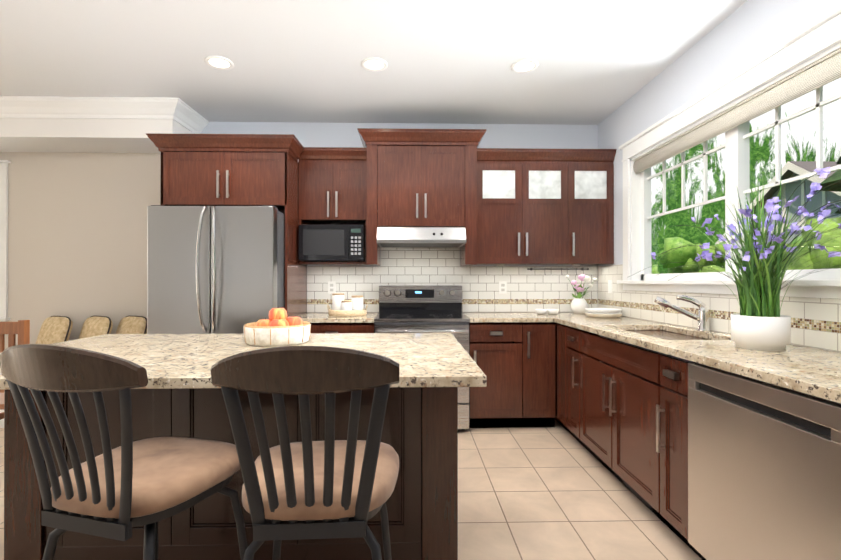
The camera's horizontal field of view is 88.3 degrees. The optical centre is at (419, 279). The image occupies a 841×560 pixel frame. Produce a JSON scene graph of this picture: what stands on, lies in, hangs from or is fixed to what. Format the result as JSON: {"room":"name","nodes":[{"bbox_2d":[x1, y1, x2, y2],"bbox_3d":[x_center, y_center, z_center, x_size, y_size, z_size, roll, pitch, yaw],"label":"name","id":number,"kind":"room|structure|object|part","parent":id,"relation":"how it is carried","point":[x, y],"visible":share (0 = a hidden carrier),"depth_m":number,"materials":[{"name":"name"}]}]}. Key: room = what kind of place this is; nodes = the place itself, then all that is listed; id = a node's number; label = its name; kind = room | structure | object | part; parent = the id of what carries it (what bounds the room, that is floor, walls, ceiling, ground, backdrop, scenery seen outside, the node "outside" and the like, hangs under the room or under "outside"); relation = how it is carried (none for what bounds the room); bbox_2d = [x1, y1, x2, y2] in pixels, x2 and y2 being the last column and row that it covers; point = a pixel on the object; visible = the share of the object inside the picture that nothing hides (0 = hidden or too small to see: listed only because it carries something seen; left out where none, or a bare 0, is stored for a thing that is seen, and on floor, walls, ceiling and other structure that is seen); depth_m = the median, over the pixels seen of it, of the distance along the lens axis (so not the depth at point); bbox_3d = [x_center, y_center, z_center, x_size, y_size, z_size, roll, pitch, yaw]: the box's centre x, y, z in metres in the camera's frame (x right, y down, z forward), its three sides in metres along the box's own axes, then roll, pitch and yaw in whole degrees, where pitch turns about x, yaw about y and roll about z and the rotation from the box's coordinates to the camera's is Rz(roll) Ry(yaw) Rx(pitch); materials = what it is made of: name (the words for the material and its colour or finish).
{"room":"kitchen","nodes":[
{"label":"kitchen","id":0,"kind":"room"},
{"bbox_2d":[0,122,597,348],"bbox_3d":[-1.848,-0.128,4.153,7.428,2.720,0.150,0,0,-1],"label":"wall","id":1,"kind":"structure","parent":0,"point":[77,239],"depth_m":4.05,"materials":[{"name":"beige paint"}]},
{"bbox_2d":[0,160,10,321],"bbox_3d":[-4.464,-0.331,3.994,1.320,1.545,0.054,0,0,-1],"label":"window","id":2,"kind":"structure","parent":1,"relation":"in","point":[4,317],"depth_m":4.01,"materials":[{"name":"white"}]},
{"bbox_2d":[0,96,208,133],"bbox_3d":[-3.689,-1.417,3.772,3.428,0.142,0.537,0,0,-1],"label":"crown molding","id":3,"kind":"structure","parent":1,"relation":"attached to","point":[182,113],"depth_m":3.58,"materials":[{"name":"white wood"}]},
{"bbox_2d":[299,148,346,224],"bbox_3d":[-0.877,-0.830,3.935,0.356,0.615,0.328,0,0,-1],"label":"upper cabinet","id":4,"kind":"object","parent":1,"relation":"attached to","point":[318,167],"depth_m":3.77,"materials":[{"name":"brown wood"}]},
{"bbox_2d":[299,225,364,261],"bbox_3d":[-0.757,-0.313,3.885,0.547,0.316,0.376,0,0,-1],"label":"microwave","id":5,"kind":"object","parent":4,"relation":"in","point":[331,243],"visible":0.92,"depth_m":3.70,"materials":[{"name":"black plastic"}]},
{"bbox_2d":[339,148,370,227],"bbox_3d":[-0.635,-0.830,3.940,0.356,0.615,0.328,0,0,-1],"label":"upper cabinet","id":6,"kind":"object","parent":1,"relation":"attached to","point":[354,163],"depth_m":3.78,"materials":[{"name":"brown wood"}]},
{"bbox_2d":[375,128,466,231],"bbox_3d":[0.014,-0.865,3.925,0.754,0.813,0.388,0,0,-1],"label":"upper cabinet","id":7,"kind":"object","parent":1,"relation":"attached to","point":[421,174],"depth_m":3.74,"materials":[{"name":"brown wood"}]},
{"bbox_2d":[377,227,465,247],"bbox_3d":[0.015,-0.376,3.864,0.750,0.140,0.488,0,0,-1],"label":"range hood","id":8,"kind":"object","parent":7,"relation":"attached to","point":[426,237],"visible":1,"depth_m":3.65,"materials":[{"name":"silver metal"}]},
{"bbox_2d":[307,247,594,312],"bbox_3d":[0.321,-0.029,4.119,2.760,0.679,0.008,0,0,-1],"label":"tile backsplash","id":9,"kind":"structure","parent":1,"relation":"attached to","point":[527,290],"depth_m":4.12,"materials":[{"name":"tile"}]},
{"bbox_2d":[328,281,335,293],"bbox_3d":[-0.825,0.074,4.086,0.070,0.115,0.008,0,0,-1],"label":"electrical outlet plate","id":10,"kind":"object","parent":9,"relation":"attached to","point":[331,284],"depth_m":4.08,"materials":[{"name":"white plastic"}]},
{"bbox_2d":[499,281,506,293],"bbox_3d":[0.795,0.074,4.121,0.070,0.115,0.008,0,0,-1],"label":"electrical outlet plate","id":11,"kind":"object","parent":9,"relation":"attached to","point":[502,287],"depth_m":4.12,"materials":[{"name":"white plastic"}]},
{"bbox_2d":[527,268,588,274],"bbox_3d":[1.315,-0.079,4.109,0.588,0.070,0.054,0,0,-1],"label":"hooks","id":12,"kind":"object","parent":9,"relation":"attached to","point":[561,269],"visible":0.98,"depth_m":4.10,"materials":[{"name":"black metal"}]},
{"bbox_2d":[467,148,530,265],"bbox_3d":[0.723,-0.639,3.969,0.459,1.000,0.328,0,0,-1],"label":"upper cabinet","id":13,"kind":"object","parent":1,"relation":"attached to","point":[515,206],"depth_m":3.81,"materials":[{"name":"brown wood"}]},
{"bbox_2d":[527,149,574,264],"bbox_3d":[1.106,-0.639,3.978,0.510,1.000,0.328,0,0,-1],"label":"upper cabinet","id":14,"kind":"object","parent":1,"relation":"attached to","point":[552,170],"depth_m":3.82,"materials":[{"name":"brown wood"}]},
{"bbox_2d":[571,149,614,265],"bbox_3d":[1.487,-0.639,3.986,0.460,1.000,0.328,0,0,-1],"label":"upper cabinet","id":15,"kind":"object","parent":1,"relation":"attached to","point":[594,168],"depth_m":3.83,"materials":[{"name":"brown wood"}]},
{"bbox_2d":[0,418,703,559],"bbox_3d":[-1.773,1.250,0.700,7.528,0.060,7.150,0,0,-1],"label":"floor","id":16,"kind":"structure","parent":0,"point":[558,491],"depth_m":2.35,"materials":[{"name":"tile"}]},
{"bbox_2d":[0,320,29,419],"bbox_3d":[-2.583,0.735,2.809,0.450,0.985,0.460,0,0,-1],"label":"dining chair","id":17,"kind":"object","parent":16,"relation":"on","point":[20,328],"visible":0.23,"depth_m":2.59,"materials":[{"name":"brown wood"}]},
{"bbox_2d":[0,315,146,427],"bbox_3d":[-2.916,0.779,3.818,1.698,0.903,0.463,0,0,-1],"label":"dining chairs","id":18,"kind":"object","parent":16,"relation":"on","point":[55,329],"visible":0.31,"depth_m":3.84,"materials":[{"name":"beige"}]},
{"bbox_2d":[0,344,247,559],"bbox_3d":[-0.800,0.686,1.234,0.442,1.075,0.531,0,0,14],"label":"stool","id":19,"kind":"object","parent":16,"relation":"on","point":[122,490],"visible":0.98,"depth_m":1.08,"materials":[{"name":"fabric"}]},
{"bbox_2d":[147,205,284,333],"bbox_3d":[-1.529,0.342,3.560,0.910,1.775,0.988,0,0,-1],"label":"fridge","id":20,"kind":"object","parent":16,"relation":"on","point":[215,269],"visible":0.44,"depth_m":3.15,"materials":[{"name":"grey metal"}]},
{"bbox_3d":[-1.519,0.185,3.107,0.732,1.447,0.082,0,0,-1],"label":"handle","id":21,"kind":"part","parent":20,"relation":"part of","materials":[{"name":"silver metal"}]},
{"bbox_2d":[146,133,306,316],"bbox_3d":[-1.550,0.051,3.717,1.137,2.359,0.730,0,0,-1],"label":"cabinet","id":22,"kind":"object","parent":16,"relation":"on","point":[229,169],"visible":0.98,"depth_m":3.43,"materials":[{"name":"brown wood"}]},
{"bbox_2d":[4,389,457,559],"bbox_3d":[-0.781,0.783,2.115,1.872,0.884,0.625,0,0,-1],"label":"kitchen island","id":23,"kind":"object","parent":16,"relation":"on","point":[180,394],"depth_m":1.82,"materials":[{"name":"brown wood"}]},
{"bbox_2d":[0,333,486,392],"bbox_3d":[-0.776,0.322,1.905,1.952,0.035,1.130,0,0,-1],"label":"island countertop","id":24,"kind":"structure","parent":23,"relation":"on","point":[425,360],"depth_m":1.81,"materials":[{"name":"beige stone"}]},
{"bbox_2d":[243,306,310,345],"bbox_3d":[-0.689,0.215,2.112,0.315,0.178,0.315,0,0,-1],"label":"fruit bowl","id":25,"kind":"object","parent":24,"relation":"on","point":[278,327],"visible":1,"depth_m":2.01,"materials":[{"name":"white ceramic"}]},
{"bbox_2d":[211,346,398,559],"bbox_3d":[-0.277,0.686,1.216,0.451,1.075,0.535,0,0,-1],"label":"stool","id":26,"kind":"object","parent":16,"relation":"on","point":[328,487],"visible":1,"depth_m":1.04,"materials":[{"name":"wood"}]},
{"bbox_2d":[310,324,374,332],"bbox_3d":[-0.710,0.789,3.789,0.680,0.884,0.618,0,0,-1],"label":"base cabinet","id":27,"kind":"object","parent":16,"relation":"on","point":[315,328],"depth_m":3.49,"materials":[{"name":"brown wood"}]},
{"bbox_2d":[295,313,378,323],"bbox_3d":[-0.709,0.328,3.780,0.684,0.035,0.638,0,0,-1],"label":"countertop","id":28,"kind":"structure","parent":27,"relation":"on","point":[313,318],"depth_m":3.47,"materials":[{"name":"beige stone"}]},
{"bbox_2d":[327,293,367,315],"bbox_3d":[-0.632,0.215,3.824,0.353,0.190,0.336,0,0,-1],"label":"tray","id":29,"kind":"object","parent":28,"relation":"on","point":[341,306],"visible":1,"depth_m":3.79,"materials":[{"name":"ceramic"}]},
{"bbox_2d":[374,285,469,429],"bbox_3d":[0.018,0.641,3.741,0.766,1.178,0.690,0,0,-1],"label":"range","id":30,"kind":"object","parent":16,"relation":"on","point":[420,308],"visible":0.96,"depth_m":3.91,"materials":[{"name":"silver metal"}]},
{"bbox_2d":[469,320,530,427],"bbox_3d":[0.647,0.789,3.818,0.489,0.884,0.618,0,0,-1],"label":"base cabinet","id":31,"kind":"object","parent":16,"relation":"on","point":[502,352],"depth_m":3.52,"materials":[{"name":"brown wood"}]},
{"bbox_2d":[462,312,554,323],"bbox_3d":[0.743,0.328,3.812,0.686,0.035,0.638,0,0,-1],"label":"countertop","id":32,"kind":"structure","parent":31,"relation":"on","point":[475,317],"depth_m":3.65,"materials":[{"name":"beige stone"}]},
{"bbox_2d":[531,324,546,427],"bbox_3d":[0.949,0.789,3.825,0.349,0.884,0.618,0,0,-1],"label":"base cabinet","id":33,"kind":"object","parent":16,"relation":"on","point":[538,331],"depth_m":3.53,"materials":[{"name":"brown wood"}]},
{"bbox_2d":[559,324,574,437],"bbox_3d":[1.428,0.787,3.169,0.616,0.884,0.378,0,0,-1],"label":"base cabinet","id":34,"kind":"object","parent":16,"relation":"on","point":[566,335],"depth_m":3.29,"materials":[{"name":"brown wood"}]},
{"bbox_2d":[575,328,646,506],"bbox_3d":[1.442,0.785,2.562,0.616,0.884,1.083,0,0,-1],"label":"base cabinet","id":35,"kind":"object","parent":16,"relation":"on","point":[612,393],"depth_m":2.52,"materials":[{"name":"brown wood"}]},
{"bbox_2d":[539,312,840,403],"bbox_3d":[1.442,0.323,2.097,0.636,0.035,4.098,0,0,-1],"label":"countertop","id":36,"kind":"structure","parent":35,"relation":"on","point":[816,372],"depth_m":1.76,"materials":[{"name":"beige stone"}]},
{"bbox_2d":[535,309,558,314],"bbox_3d":[1.154,0.288,3.907,0.222,0.045,0.108,0,0,-17],"label":"bowl","id":37,"kind":"object","parent":36,"relation":"on","point":[545,311],"visible":1,"depth_m":3.88,"materials":[{"name":"white ceramic"}]},
{"bbox_2d":[565,274,597,313],"bbox_3d":[1.494,0.129,3.983,0.301,0.362,0.160,0,0,-1],"label":"vase","id":38,"kind":"object","parent":36,"relation":"on","point":[579,304],"visible":1,"depth_m":3.96,"materials":[{"name":"white ceramic"}]},
{"bbox_2d":[585,308,621,317],"bbox_3d":[1.545,0.277,3.641,0.290,0.064,0.290,0,0,-1],"label":"dishes","id":39,"kind":"object","parent":36,"relation":"on","point":[604,312],"visible":1,"depth_m":3.54,"materials":[{"name":"beige ceramic"}]},
{"bbox_2d":[627,328,718,339],"bbox_3d":[1.453,0.431,2.573,0.424,0.203,0.774,0,0,-1],"label":"sink","id":40,"kind":"object","parent":36,"relation":"in","point":[667,333],"depth_m":2.70,"materials":[{"name":"silver metal"}]},
{"bbox_2d":[654,295,709,331],"bbox_3d":[1.590,0.199,2.628,0.293,0.214,0.067,0,0,26],"label":"faucet","id":41,"kind":"object","parent":36,"relation":"on","point":[702,317],"visible":1,"depth_m":2.58,"materials":[{"name":"silver metal"}]},
{"bbox_2d":[629,164,840,350],"bbox_3d":[1.368,-0.101,1.836,0.736,0.809,1.203,0,0,-1],"label":"potted plant","id":42,"kind":"object","parent":36,"relation":"on","point":[759,322],"visible":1,"depth_m":1.86,"materials":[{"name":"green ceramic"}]},
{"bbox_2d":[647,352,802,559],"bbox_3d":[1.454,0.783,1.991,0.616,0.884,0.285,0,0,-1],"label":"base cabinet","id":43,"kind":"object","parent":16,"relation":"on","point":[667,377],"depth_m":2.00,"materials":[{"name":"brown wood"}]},
{"bbox_2d":[688,362,840,559],"bbox_3d":[1.445,0.782,1.506,0.602,0.882,0.676,0,0,-1],"label":"dishwasher","id":44,"kind":"object","parent":16,"relation":"on","point":[764,470],"visible":0.88,"depth_m":1.46,"materials":[{"name":"silver metal"}]},
{"bbox_2d":[0,0,747,124],"bbox_3d":[-1.773,-1.550,0.709,7.528,0.100,7.150,0,0,-1],"label":"ceiling","id":45,"kind":"structure","parent":0,"point":[453,61],"depth_m":2.86,"materials":[{"name":"white paint"}]},
{"bbox_2d":[0,118,193,152],"bbox_3d":[-3.740,-1.339,3.821,3.330,0.299,0.439,0,0,-1],"label":"bulkhead","id":46,"kind":"object","parent":45,"relation":"attached to","point":[60,135],"visible":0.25,"depth_m":3.63,"materials":[{"name":"white paint"}]},
{"bbox_2d":[204,56,233,69],"bbox_3d":[-1.372,-1.487,2.973,0.187,0.008,0.187,0,0,-10],"label":"recessed light","id":47,"kind":"object","parent":45,"relation":"in","point":[217,62],"depth_m":2.97,"materials":[{"name":"white"}]},
{"bbox_2d":[361,57,387,71],"bbox_3d":[-0.310,-1.487,2.996,0.187,0.008,0.187,0,0,-37],"label":"recessed light","id":48,"kind":"object","parent":45,"relation":"in","point":[374,64],"depth_m":2.99,"materials":[{"name":"white"}]},
{"bbox_2d":[511,59,537,72],"bbox_3d":[0.734,-1.487,3.018,0.187,0.008,0.187,0,0,-10],"label":"recessed light","id":49,"kind":"object","parent":45,"relation":"in","point":[525,65],"depth_m":3.01,"materials":[{"name":"white"}]},
{"bbox_2d":[598,0,840,317],"bbox_3d":[1.867,-0.140,0.708,0.150,2.720,6.900,0,0,-1],"label":"wall","id":50,"kind":"structure","parent":0,"point":[746,33],"depth_m":2.67,"materials":[{"name":"white paint"}]},
{"bbox_2d":[595,264,840,351],"bbox_3d":[1.755,0.085,2.104,0.010,0.439,4.098,0,0,-1],"label":"tile backsplash","id":51,"kind":"structure","parent":50,"relation":"attached to","point":[815,322],"depth_m":2.54,"materials":[{"name":"tile"}]},
{"bbox_2d":[608,280,611,292],"bbox_3d":[1.708,0.063,3.880,0.010,0.115,0.070,0,0,-1],"label":"switch plate","id":52,"kind":"object","parent":51,"relation":"attached to","point":[609,286],"visible":1,"depth_m":3.87,"materials":[{"name":"white plastic"}]},
{"bbox_2d":[617,4,840,298],"bbox_3d":[1.798,-0.523,2.523,0.210,1.209,2.280,0,0,-1],"label":"window","id":53,"kind":"structure","parent":50,"relation":"in","point":[736,145],"depth_m":2.49,"materials":[{"name":"white wood"}]},
{"bbox_2d":[633,48,840,173],"bbox_3d":[1.786,-0.920,2.524,0.056,0.108,2.000,0,0,-1],"label":"window blind","id":54,"kind":"object","parent":53,"relation":"attached to","point":[823,71],"visible":1,"depth_m":2.29,"materials":[{"name":"beige fabric"}]},
{"label":"outside","id":55,"kind":"structure","parent":0,"visible":0},
{"bbox_2d":[651,156,840,273],"bbox_3d":[2.420,-4.382,10.083,21.962,11.966,24.231,0,0,-1],"label":"bushes","id":56,"kind":"object","parent":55,"point":[683,258],"depth_m":6.35,"materials":[{"name":"green plant"}]},
{"label":"lawn","id":57,"kind":"structure","parent":55,"visible":0},
{"bbox_2d":[715,161,840,243],"bbox_3d":[10.225,-0.526,12.719,3.960,4.270,10.550,0,0,-1],"label":"house","id":58,"kind":"structure","parent":57,"relation":"on","point":[801,190],"depth_m":9.77,"materials":[{"name":"grey"}]},
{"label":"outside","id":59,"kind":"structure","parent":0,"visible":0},
{"bbox_2d":[651,95,803,273],"bbox_3d":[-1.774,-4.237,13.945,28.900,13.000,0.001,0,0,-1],"label":"trees","id":60,"kind":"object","parent":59,"point":[763,149],"depth_m":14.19,"materials":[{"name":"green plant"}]},
{"bbox_2d":[804,78,840,161],"bbox_3d":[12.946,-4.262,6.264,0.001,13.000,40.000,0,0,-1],"label":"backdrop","id":61,"kind":"structure","parent":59,"point":[810,139],"depth_m":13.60,"materials":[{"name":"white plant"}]}
]}

